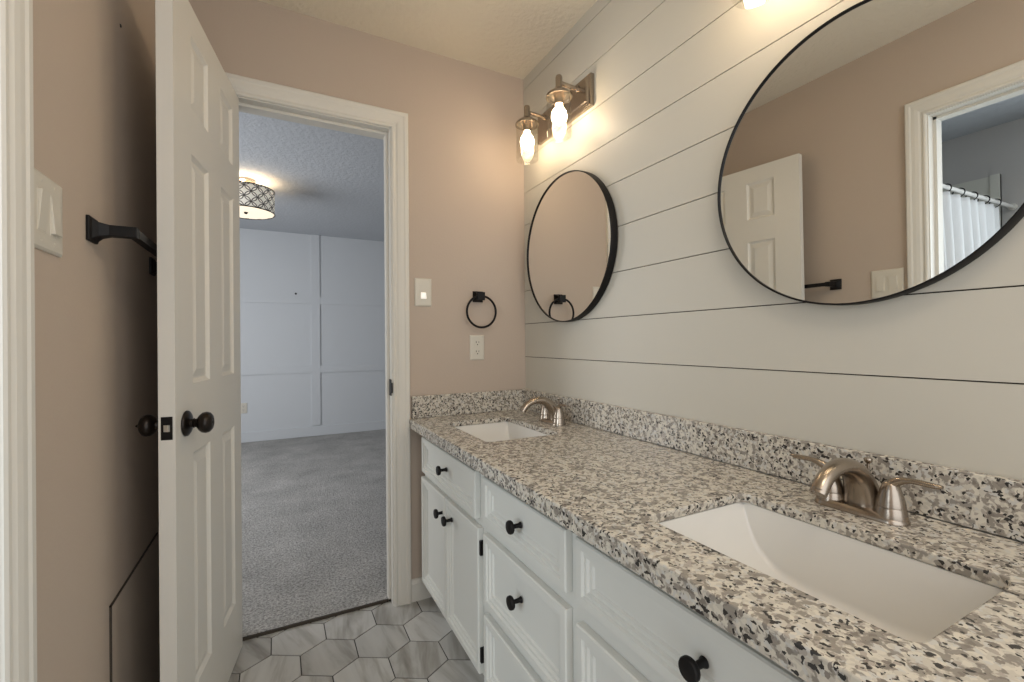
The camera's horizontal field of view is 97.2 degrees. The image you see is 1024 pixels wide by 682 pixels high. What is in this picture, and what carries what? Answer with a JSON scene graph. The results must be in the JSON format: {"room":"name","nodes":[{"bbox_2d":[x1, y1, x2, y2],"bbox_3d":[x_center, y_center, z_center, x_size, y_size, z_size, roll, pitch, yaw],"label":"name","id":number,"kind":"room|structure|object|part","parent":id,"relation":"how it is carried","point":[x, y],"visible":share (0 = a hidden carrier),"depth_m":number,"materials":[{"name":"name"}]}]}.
{"room":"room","nodes":[
{"label":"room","id":0,"kind":"room"},
{"bbox_2d":[33,0,159,681],"bbox_3d":[-0.671,-0.079,0.402,0.120,2.440,2.600,0,0,-27],"label":"wall","id":1,"kind":"structure","parent":0,"point":[94,78],"depth_m":0.96,"materials":[{"name":"beige paint"}]},
{"bbox_2d":[0,0,36,681],"bbox_3d":[-0.569,0.074,0.358,0.018,2.132,0.761,0,0,-27],"label":"trim","id":2,"kind":"structure","parent":1,"relation":"attached to","point":[18,566],"depth_m":0.66,"materials":[{"name":"white paint"}]},
{"bbox_2d":[34,168,62,256],"bbox_3d":[-0.785,-0.216,0.765,0.012,0.128,0.124,0,0,-27],"label":"light switch","id":3,"kind":"object","parent":1,"relation":"attached to","point":[48,224],"visible":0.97,"depth_m":0.76,"materials":[{"name":"beige plastic"}]},
{"bbox_3d":[-0.774,-0.216,0.744,0.001,0.070,0.035,0,0,-27],"label":"switch frame","id":4,"kind":"part","parent":3,"relation":"part of","materials":[{"name":"beige plastic"}]},
{"bbox_3d":[-0.796,-0.215,0.786,0.001,0.070,0.035,0,0,-27],"label":"switch frame","id":5,"kind":"part","parent":3,"relation":"part of","materials":[{"name":"beige plastic"}]},
{"bbox_2d":[86,214,156,275],"bbox_3d":[-0.974,-0.234,1.201,0.080,0.052,0.571,0,0,-27],"label":"towel bar","id":6,"kind":"object","parent":1,"relation":"attached to","point":[96,231],"visible":0.8,"depth_m":0.97,"materials":[{"name":"black metal"}]},
{"bbox_3d":[-0.854,-0.235,0.970,0.080,0.052,0.052,0,0,-27],"label":"post","id":7,"kind":"part","parent":6,"relation":"part of","materials":[{"name":"black metal"}]},
{"bbox_3d":[-1.093,-0.233,1.431,0.080,0.052,0.052,0,0,-27],"label":"post","id":8,"kind":"part","parent":6,"relation":"part of","materials":[{"name":"black metal"}]},
{"bbox_2d":[109,532,158,681],"bbox_3d":[-1.033,0.870,1.248,0.004,0.510,0.458,0,0,-27],"label":"access panel","id":9,"kind":"object","parent":1,"relation":"attached to","point":[133,613],"visible":1,"depth_m":1.24,"materials":[{"name":"beige paint"}]},
{"bbox_2d":[135,0,242,681],"bbox_3d":[-0.934,0.116,1.382,0.167,2.036,0.642,0,0,-18],"label":"door","id":10,"kind":"structure","parent":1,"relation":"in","point":[198,424],"depth_m":1.24,"materials":[{"name":"white paint"}]},
{"bbox_3d":[-0.832,0.211,1.088,0.024,0.056,0.002,0,0,-18],"label":"latch plate","id":11,"kind":"part","parent":10,"relation":"part of","materials":[{"name":"black metal"}]},
{"bbox_3d":[-0.830,0.211,1.158,0.012,0.066,0.066,0,0,-18],"label":"knob","id":12,"kind":"part","parent":10,"relation":"part of","materials":[{"name":"brown metal"}]},
{"bbox_2d":[240,228,385,432],"bbox_3d":[-2.506,-0.061,5.461,4.800,2.440,0.100,0,0,-27],"label":"wall","id":13,"kind":"structure","parent":0,"point":[274,263],"depth_m":5.42,"materials":[{"name":"grey paint"}]},
{"bbox_2d":[241,403,246,413],"bbox_3d":[-3.042,0.762,5.117,0.072,0.117,0.008,0,0,-27],"label":"power outlet","id":14,"kind":"object","parent":13,"relation":"attached to","point":[243,405],"visible":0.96,"depth_m":5.12,"materials":[{"name":"beige plastic"}]},
{"bbox_2d":[240,235,384,425],"bbox_3d":[-2.480,-0.132,5.411,4.800,2.300,0.014,0,0,-27],"label":"trim","id":15,"kind":"structure","parent":13,"relation":"attached to","point":[315,300],"depth_m":5.46,"materials":[{"name":"grey paint"}]},
{"bbox_2d":[241,420,385,442],"bbox_3d":[-2.470,1.090,5.408,4.800,0.113,0.018,0,0,-27],"label":"baseboard","id":16,"kind":"structure","parent":13,"relation":"attached to","point":[255,436],"depth_m":5.42,"materials":[{"name":"grey paint"}]},
{"bbox_2d":[243,599,390,640],"bbox_3d":[-0.802,1.139,1.843,0.610,0.014,0.008,0,0,-27],"label":"trim","id":17,"kind":"structure","parent":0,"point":[335,614],"depth_m":1.84,"materials":[{"name":"brown"}]},
{"bbox_2d":[228,429,483,681],"bbox_3d":[-0.932,1.169,2.450,4.800,0.072,6.685,0,0,-27],"label":"floor","id":18,"kind":"structure","parent":0,"point":[314,542],"depth_m":2.16,"materials":[{"name":"grey carpet"}]},
{"bbox_2d":[421,437,804,681],"bbox_3d":[0.263,0.745,1.240,0.582,0.781,1.792,0,0,-27],"label":"vanity cabinet","id":19,"kind":"object","parent":18,"relation":"on","point":[526,598],"visible":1,"depth_m":1.05,"materials":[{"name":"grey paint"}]},
{"bbox_3d":[-0.306,0.793,1.781,0.019,0.442,0.299,0,0,-27],"label":"cabinet door","id":20,"kind":"part","parent":19,"relation":"part of","materials":[{"name":"grey paint"}]},
{"bbox_3d":[-0.271,0.639,1.675,0.037,0.034,0.034,0,0,-27],"label":"knob","id":21,"kind":"part","parent":19,"relation":"part of","materials":[{"name":"black metal"}]},
{"bbox_3d":[-0.257,0.471,1.646,0.037,0.034,0.034,0,0,-27],"label":"knob","id":22,"kind":"part","parent":19,"relation":"part of","materials":[{"name":"black metal"}]},
{"bbox_3d":[-0.230,0.636,1.597,0.037,0.034,0.034,0,0,-27],"label":"knob","id":23,"kind":"part","parent":19,"relation":"part of","materials":[{"name":"black metal"}]},
{"bbox_3d":[-0.240,0.476,1.650,0.019,0.146,0.578,0,0,-27],"label":"drawer","id":24,"kind":"part","parent":19,"relation":"part of","materials":[{"name":"grey paint"}]},
{"bbox_3d":[-0.164,0.791,1.509,0.019,0.442,0.303,0,0,-27],"label":"cabinet door","id":25,"kind":"part","parent":19,"relation":"part of","materials":[{"name":"grey paint"}]},
{"bbox_3d":[0.024,0.909,1.149,0.019,0.200,0.432,0,0,-27],"label":"drawer","id":26,"kind":"part","parent":19,"relation":"part of","materials":[{"name":"grey paint"}]},
{"bbox_3d":[0.006,0.469,1.141,0.037,0.034,0.034,0,0,-27],"label":"knob","id":27,"kind":"part","parent":19,"relation":"part of","materials":[{"name":"black metal"}]},
{"bbox_3d":[0.007,0.659,1.141,0.037,0.034,0.034,0,0,-27],"label":"knob","id":28,"kind":"part","parent":19,"relation":"part of","materials":[{"name":"black metal"}]},
{"bbox_3d":[0.022,0.674,1.149,0.019,0.210,0.432,0,0,-27],"label":"drawer","id":29,"kind":"part","parent":19,"relation":"part of","materials":[{"name":"grey paint"}]},
{"bbox_3d":[0.021,0.467,1.149,0.019,0.133,0.432,0,0,-27],"label":"drawer","id":30,"kind":"part","parent":19,"relation":"part of","materials":[{"name":"grey paint"}]},
{"bbox_3d":[0.204,0.791,0.800,0.019,0.432,0.283,0,0,-27],"label":"cabinet door","id":31,"kind":"part","parent":19,"relation":"part of","materials":[{"name":"grey paint"}]},
{"bbox_3d":[0.270,0.465,0.669,0.019,0.133,0.579,0,0,-27],"label":"drawer","id":32,"kind":"part","parent":19,"relation":"part of","materials":[{"name":"grey paint"}]},
{"bbox_3d":[0.263,0.467,0.647,0.037,0.034,0.034,0,0,-27],"label":"knob","id":33,"kind":"part","parent":19,"relation":"part of","materials":[{"name":"black metal"}]},
{"bbox_2d":[409,409,1023,681],"bbox_3d":[0.248,0.353,1.243,0.568,0.040,1.948,0,0,-27],"label":"countertop","id":34,"kind":"structure","parent":19,"relation":"on","point":[613,491],"depth_m":0.74,"materials":[{"name":"stone"}]},
{"bbox_2d":[456,422,546,441],"bbox_3d":[-0.049,0.425,1.746,0.314,0.137,0.440,0,0,-27],"label":"sink","id":35,"kind":"object","parent":34,"relation":"in","point":[498,431],"visible":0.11,"depth_m":1.93,"materials":[{"name":"white ceramic"}]},
{"bbox_2d":[520,397,568,425],"bbox_3d":[0.145,0.279,1.849,0.198,0.110,0.197,0,0,13],"label":"faucet","id":36,"kind":"object","parent":34,"relation":"on","point":[550,413],"visible":1,"depth_m":1.80,"materials":[{"name":"silver metal"}]},
{"bbox_3d":[0.115,0.278,1.823,0.187,0.108,0.072,0,0,-27],"label":"spout","id":37,"kind":"part","parent":36,"relation":"part of","materials":[{"name":"silver metal"}]},
{"bbox_3d":[0.164,0.327,1.849,0.056,0.014,0.156,0,0,-27],"label":"plate","id":38,"kind":"part","parent":36,"relation":"part of","materials":[{"name":"silver metal"}]},
{"bbox_3d":[0.187,0.319,1.803,0.051,0.025,0.051,0,0,-27],"label":"handle","id":39,"kind":"part","parent":36,"relation":"part of","materials":[{"name":"silver metal"}]},
{"bbox_3d":[0.200,0.264,1.775,0.020,0.034,0.089,0,0,-25],"label":"lever","id":40,"kind":"part","parent":36,"relation":"part of","materials":[{"name":"silver metal"}]},
{"bbox_2d":[659,502,1002,641],"bbox_3d":[0.474,0.420,0.739,0.314,0.137,0.440,0,0,-27],"label":"sink","id":41,"kind":"object","parent":34,"relation":"in","point":[908,598],"visible":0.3,"depth_m":0.81,"materials":[{"name":"white ceramic"}]},
{"bbox_2d":[790,453,943,526],"bbox_3d":[0.652,0.274,0.873,0.198,0.110,0.197,0,0,13],"label":"faucet","id":42,"kind":"object","parent":34,"relation":"on","point":[860,494],"visible":1,"depth_m":0.83,"materials":[{"name":"silver metal"}]},
{"bbox_3d":[0.632,0.260,0.945,0.020,0.034,0.089,0,0,-30],"label":"lever","id":43,"kind":"part","parent":42,"relation":"part of","materials":[{"name":"silver metal"}]},
{"bbox_3d":[0.648,0.315,0.918,0.051,0.025,0.051,0,0,-27],"label":"handle","id":44,"kind":"part","parent":42,"relation":"part of","materials":[{"name":"silver metal"}]},
{"bbox_3d":[0.622,0.274,0.847,0.187,0.108,0.072,0,0,-27],"label":"spout","id":45,"kind":"part","parent":42,"relation":"part of","materials":[{"name":"silver metal"}]},
{"bbox_3d":[0.671,0.323,0.873,0.056,0.014,0.156,0,0,-27],"label":"plate","id":46,"kind":"part","parent":42,"relation":"part of","materials":[{"name":"silver metal"}]},
{"bbox_3d":[0.701,0.274,0.888,0.015,0.090,0.015,0,0,-27],"label":"drain lift rod","id":47,"kind":"part","parent":42,"relation":"part of","materials":[{"name":"silver metal"}]},
{"bbox_3d":[0.695,0.315,0.827,0.051,0.025,0.051,0,0,-27],"label":"handle","id":48,"kind":"part","parent":42,"relation":"part of","materials":[{"name":"silver metal"}]},
{"bbox_3d":[0.707,0.259,0.799,0.020,0.034,0.089,0,0,-25],"label":"lever","id":49,"kind":"part","parent":42,"relation":"part of","materials":[{"name":"silver metal"}]},
{"bbox_2d":[189,0,525,578],"bbox_3d":[-0.657,-0.078,1.942,1.565,2.440,0.120,0,0,-27],"label":"wall","id":50,"kind":"structure","parent":0,"point":[466,153],"depth_m":2.05,"materials":[{"name":"beige paint"}]},
{"bbox_2d":[237,96,393,605],"bbox_3d":[-0.813,0.105,1.850,0.650,2.076,0.138,0,0,-27],"label":"trim","id":51,"kind":"structure","parent":50,"relation":"attached to","point":[246,105],"depth_m":1.96,"materials":[{"name":"white paint"}]},
{"bbox_3d":[-0.524,0.201,1.952,0.004,0.070,0.053,0,0,-27],"label":"strike plate","id":52,"kind":"part","parent":51,"relation":"part of","materials":[{"name":"black metal"}]},
{"bbox_2d":[225,72,411,606],"bbox_3d":[-0.786,0.077,1.797,0.762,2.132,0.018,0,0,-27],"label":"trim","id":53,"kind":"structure","parent":50,"relation":"attached to","point":[246,87],"depth_m":1.95,"materials":[{"name":"white paint"}]},
{"bbox_2d":[411,577,431,601],"bbox_3d":[-0.182,1.091,2.109,0.582,0.095,0.013,0,0,-27],"label":"baseboard","id":54,"kind":"structure","parent":50,"relation":"attached to","point":[419,591],"depth_m":1.99,"materials":[{"name":"white paint"}]},
{"bbox_2d":[414,278,431,305],"bbox_3d":[-0.394,-0.217,2.005,0.076,0.124,0.012,0,0,-27],"label":"light switch","id":55,"kind":"object","parent":50,"relation":"attached to","point":[422,285],"visible":1,"depth_m":2.00,"materials":[{"name":"beige plastic"}]},
{"bbox_3d":[-0.393,-0.217,2.005,0.033,0.067,0.002,0,0,-27],"label":"switch frame","id":56,"kind":"part","parent":55,"relation":"part of","materials":[{"name":"beige plastic"}]},
{"bbox_2d":[411,389,523,418],"bbox_3d":[-0.192,0.288,2.103,0.555,0.097,0.020,0,0,-27],"label":"backsplash","id":57,"kind":"structure","parent":50,"relation":"attached to","point":[422,406],"depth_m":2.08,"materials":[{"name":"stone"}]},
{"bbox_2d":[470,335,483,359],"bbox_3d":[-0.164,0.031,2.126,0.072,0.117,0.008,0,0,-27],"label":"power outlet","id":58,"kind":"object","parent":50,"relation":"attached to","point":[476,341],"visible":1,"depth_m":2.12,"materials":[{"name":"beige plastic"}]},
{"bbox_2d":[474,349,480,354],"bbox_3d":[-0.162,0.052,2.123,0.033,0.027,0.003,0,0,-27],"label":"socket","id":59,"kind":"object","parent":58,"relation":"attached to","point":[476,351],"depth_m":2.12,"materials":[{"name":"grey plastic"}]},
{"bbox_2d":[474,340,480,345],"bbox_3d":[-0.163,0.009,2.123,0.033,0.027,0.003,0,0,-27],"label":"socket","id":60,"kind":"object","parent":58,"relation":"attached to","point":[476,342],"depth_m":2.12,"materials":[{"name":"grey plastic"}]},
{"bbox_2d":[466,291,496,327],"bbox_3d":[-0.148,-0.146,2.113,0.156,0.176,0.047,0,0,-27],"label":"towel ring","id":61,"kind":"object","parent":50,"relation":"attached to","point":[478,296],"visible":1,"depth_m":2.10,"materials":[{"name":"black metal"}]},
{"bbox_2d":[239,0,596,241],"bbox_3d":[-0.950,-1.335,2.452,4.800,0.080,6.685,0,0,-27],"label":"ceiling","id":62,"kind":"structure","parent":0,"point":[324,182],"depth_m":2.69,"materials":[{"name":"grey paint"}]},
{"bbox_2d":[239,176,274,219],"bbox_3d":[-2.122,-1.148,3.598,0.419,0.275,0.419,0,0,-27],"label":"ceiling light","id":63,"kind":"object","parent":62,"relation":"attached to","point":[256,201],"visible":0.73,"depth_m":3.52,"materials":[{"name":"silver metal"}]},
{"bbox_2d":[239,206,273,218],"bbox_3d":[-2.121,-1.029,3.598,0.400,0.004,0.400,0,0,-27],"label":"diffuser","id":64,"kind":"object","parent":63,"relation":"attached to","point":[246,212],"depth_m":3.61,"materials":[{"name":"beige"}]},
{"bbox_2d":[523,0,1023,542],"bbox_3d":[0.681,-0.088,1.173,0.100,2.440,2.720,0,0,-27],"label":"wall","id":65,"kind":"structure","parent":0,"point":[934,373],"depth_m":1.27,"materials":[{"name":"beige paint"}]},
{"bbox_2d":[515,72,593,149],"bbox_3d":[0.153,-0.916,1.888,0.166,0.240,0.400,0,0,-27],"label":"vanity light","id":66,"kind":"object","parent":65,"relation":"attached to","point":[568,105],"visible":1,"depth_m":1.81,"materials":[{"name":"silver metal"}]},
{"bbox_3d":[0.067,-0.882,1.986,0.061,0.078,0.061,0,0,-27],"label":"light bulb","id":67,"kind":"part","parent":66,"relation":"part of","materials":[{"name":"beige glass"}]},
{"bbox_3d":[0.107,-1.005,2.008,0.086,0.021,0.017,0,0,-27],"label":"arm","id":68,"kind":"part","parent":66,"relation":"part of","materials":[{"name":"silver metal"}]},
{"bbox_3d":[0.184,-0.883,1.761,0.061,0.078,0.061,0,0,-27],"label":"light bulb","id":69,"kind":"part","parent":66,"relation":"part of","materials":[{"name":"beige glass"}]},
{"bbox_3d":[0.214,-0.974,1.920,0.028,0.124,0.400,0,0,-27],"label":"plate","id":70,"kind":"part","parent":66,"relation":"part of","materials":[{"name":"silver metal"}]},
{"bbox_3d":[0.224,-1.006,1.782,0.086,0.021,0.017,0,0,-27],"label":"arm","id":71,"kind":"part","parent":66,"relation":"part of","materials":[{"name":"silver metal"}]},
{"bbox_2d":[527,170,617,321],"bbox_3d":[0.226,-0.388,1.891,0.031,0.616,0.616,-1,0,-27],"label":"round mirror","id":72,"kind":"object","parent":65,"relation":"attached to","point":[572,243],"visible":1,"depth_m":1.83,"materials":[{"name":"black mirror"}]},
{"bbox_2d":[524,389,1023,541],"bbox_3d":[0.509,0.283,1.379,0.020,0.097,1.948,0,0,-27],"label":"backsplash","id":73,"kind":"structure","parent":65,"relation":"attached to","point":[992,504],"depth_m":1.04,"materials":[{"name":"stone"}]},
{"bbox_2d":[717,0,1023,304],"bbox_3d":[0.711,-0.384,0.956,0.031,0.616,0.616,-1,0,-27],"label":"round mirror","id":74,"kind":"object","parent":65,"relation":"attached to","point":[881,156],"visible":1,"depth_m":0.89,"materials":[{"name":"black mirror"}]}
]}

